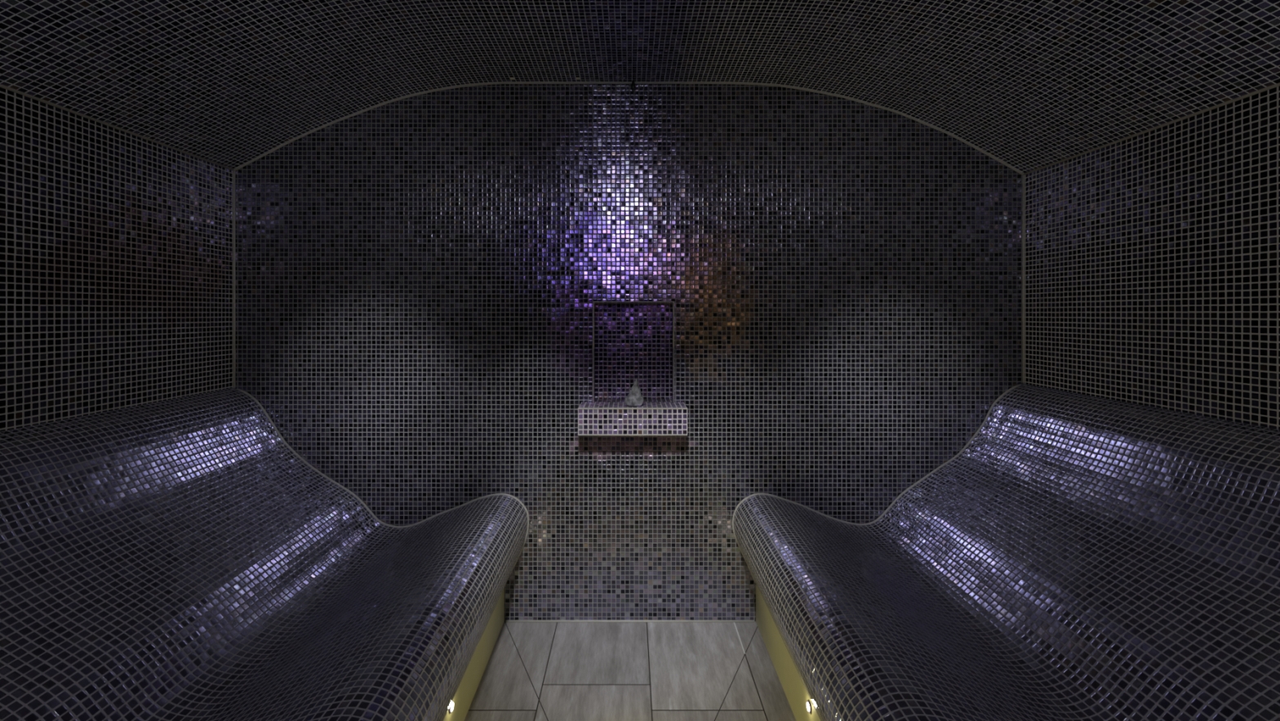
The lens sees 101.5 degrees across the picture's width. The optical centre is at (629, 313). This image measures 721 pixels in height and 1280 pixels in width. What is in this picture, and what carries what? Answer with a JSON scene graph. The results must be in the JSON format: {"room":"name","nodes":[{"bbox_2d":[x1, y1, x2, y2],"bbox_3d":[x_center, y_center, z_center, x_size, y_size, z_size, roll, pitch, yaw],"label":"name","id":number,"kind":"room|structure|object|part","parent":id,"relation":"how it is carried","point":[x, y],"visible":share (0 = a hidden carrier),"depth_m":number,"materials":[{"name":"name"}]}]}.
{"room":"spa","nodes":[
{"label":"spa","id":0,"kind":"room"},
{"bbox_2d":[0,87,233,431],"bbox_3d":[-1.462,0.295,0.458,0.100,1.610,3.017,0,0,0],"label":"wall","id":1,"kind":"structure","parent":0,"point":[117,246],"depth_m":1.40,"materials":[{"name":"tile"}]},
{"bbox_2d":[0,84,234,170],"bbox_3d":[-1.411,-0.510,0.458,0.008,0.008,2.817,0,0,0],"label":"trim","id":2,"kind":"structure","parent":1,"relation":"attached to","point":[1,85],"depth_m":1.40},
{"bbox_2d":[235,84,1022,621],"bbox_3d":[-0.003,0.100,1.955,3.019,2.000,0.176,0,0,0],"label":"wall","id":3,"kind":"structure","parent":0,"point":[419,278],"depth_m":1.87,"materials":[{"name":"tile"}]},
{"bbox_2d":[233,170,235,387],"bbox_3d":[-1.411,-0.120,1.866,0.007,0.780,0.007,0,0,-22],"label":"trim","id":4,"kind":"structure","parent":3,"relation":"attached to","point":[233,171],"depth_m":1.86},
{"bbox_2d":[234,81,1023,175],"bbox_3d":[-0.003,-0.658,1.866,2.824,0.336,0.009,0,0,0],"label":"trim","id":5,"kind":"structure","parent":3,"relation":"attached to","point":[503,82],"depth_m":1.86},
{"bbox_2d":[505,619,754,622],"bbox_3d":[0.001,1.098,1.865,0.886,0.008,0.008,0,0,0],"label":"trim","id":6,"kind":"structure","parent":3,"relation":"attached to","point":[506,620],"depth_m":1.86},
{"bbox_2d":[577,401,687,435],"bbox_3d":[0.010,0.361,1.802,0.364,0.093,0.130,0,0,0],"label":"wall shelf","id":7,"kind":"object","parent":3,"relation":"attached to","point":[596,418],"visible":0.99,"depth_m":1.74,"materials":[{"name":"tile"}]},
{"bbox_2d":[624,377,644,406],"bbox_3d":[0.015,0.269,1.782,0.063,0.096,0.052,0,0,-18],"label":"crystal","id":8,"kind":"object","parent":7,"relation":"on","point":[634,398],"visible":1,"depth_m":1.77,"materials":[{"name":"stone"}]},
{"bbox_2d":[631,80,635,90],"bbox_3d":[0.013,-0.808,1.857,0.017,0.034,0.017,0,0,0],"label":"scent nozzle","id":9,"kind":"object","parent":3,"relation":"attached to","point":[633,85],"visible":1,"depth_m":1.85,"materials":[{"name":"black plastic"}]},
{"bbox_2d":[592,301,675,402],"bbox_3d":[0.014,0.137,1.866,0.294,0.360,0.007,0,0,0],"label":"trim","id":10,"kind":"structure","parent":3,"relation":"attached to","point":[673,352],"depth_m":1.86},
{"bbox_2d":[1022,174,1024,383],"bbox_3d":[1.406,-0.118,1.866,0.007,0.755,0.007,0,0,-22],"label":"trim","id":11,"kind":"structure","parent":3,"relation":"attached to","point":[1023,175],"depth_m":1.86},
{"bbox_2d":[464,621,795,720],"bbox_3d":[-0.003,1.150,0.496,3.019,0.100,3.093,0,0,0],"label":"floor","id":12,"kind":"structure","parent":0,"point":[534,671],"depth_m":1.58,"materials":[{"name":"tile"}]},
{"bbox_2d":[0,387,528,720],"bbox_3d":[-0.884,0.683,0.458,1.053,0.834,2.814,0,0,0],"label":"bench","id":13,"kind":"object","parent":12,"relation":"on","point":[177,559],"visible":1,"depth_m":1.20,"materials":[{"name":"tile"}]},
{"bbox_3d":[-0.592,0.803,0.458,0.460,0.315,2.814,0,0,0],"label":"seat","id":14,"kind":"part","parent":13,"relation":"part of","materials":[{"name":"tile"}]},
{"bbox_3d":[-0.878,0.614,1.861,1.041,0.694,0.008,0,0,0],"label":"edge trim","id":15,"kind":"part","parent":13,"relation":"part of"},
{"bbox_2d":[448,700,453,713],"bbox_3d":[-0.444,0.982,1.305,0.006,0.026,0.026,0,0,0],"label":"light","id":16,"kind":"object","parent":13,"relation":"attached to","point":[451,706],"visible":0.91,"depth_m":1.30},
{"bbox_2d":[732,383,1279,720],"bbox_3d":[0.885,0.676,0.458,1.042,0.848,2.814,0,0,0],"label":"bench","id":17,"kind":"object","parent":12,"relation":"on","point":[1080,557],"visible":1,"depth_m":1.18,"materials":[{"name":"tile"}]},
{"bbox_2d":[806,700,811,713],"bbox_3d":[0.446,0.982,1.305,0.006,0.026,0.026,0,0,0],"label":"light","id":18,"kind":"object","parent":17,"relation":"attached to","point":[808,703],"visible":1,"depth_m":1.30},
{"bbox_3d":[0.878,0.606,1.861,1.029,0.709,0.008,0,0,0],"label":"edge trim","id":19,"kind":"part","parent":17,"relation":"part of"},
{"bbox_3d":[0.594,0.802,0.458,0.453,0.316,2.814,0,0,0],"label":"seat","id":20,"kind":"part","parent":17,"relation":"part of","materials":[{"name":"tile"}]},
{"bbox_2d":[0,0,1279,173],"bbox_3d":[-0.003,-0.709,0.496,2.819,0.428,3.093,0,0,0],"label":"ceiling","id":21,"kind":"structure","parent":0,"point":[1032,85],"depth_m":1.44,"materials":[{"name":"tile"}]},
{"bbox_2d":[1024,85,1279,429],"bbox_3d":[1.457,0.302,0.458,0.100,1.595,3.017,0,0,0],"label":"wall","id":22,"kind":"structure","parent":0,"point":[1152,259],"depth_m":1.37,"materials":[{"name":"tile"}]},
{"bbox_2d":[1023,82,1279,174],"bbox_3d":[1.406,-0.495,0.458,0.008,0.008,2.817,0,0,0],"label":"trim","id":23,"kind":"structure","parent":22,"relation":"attached to","point":[1272,86],"depth_m":1.36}
]}

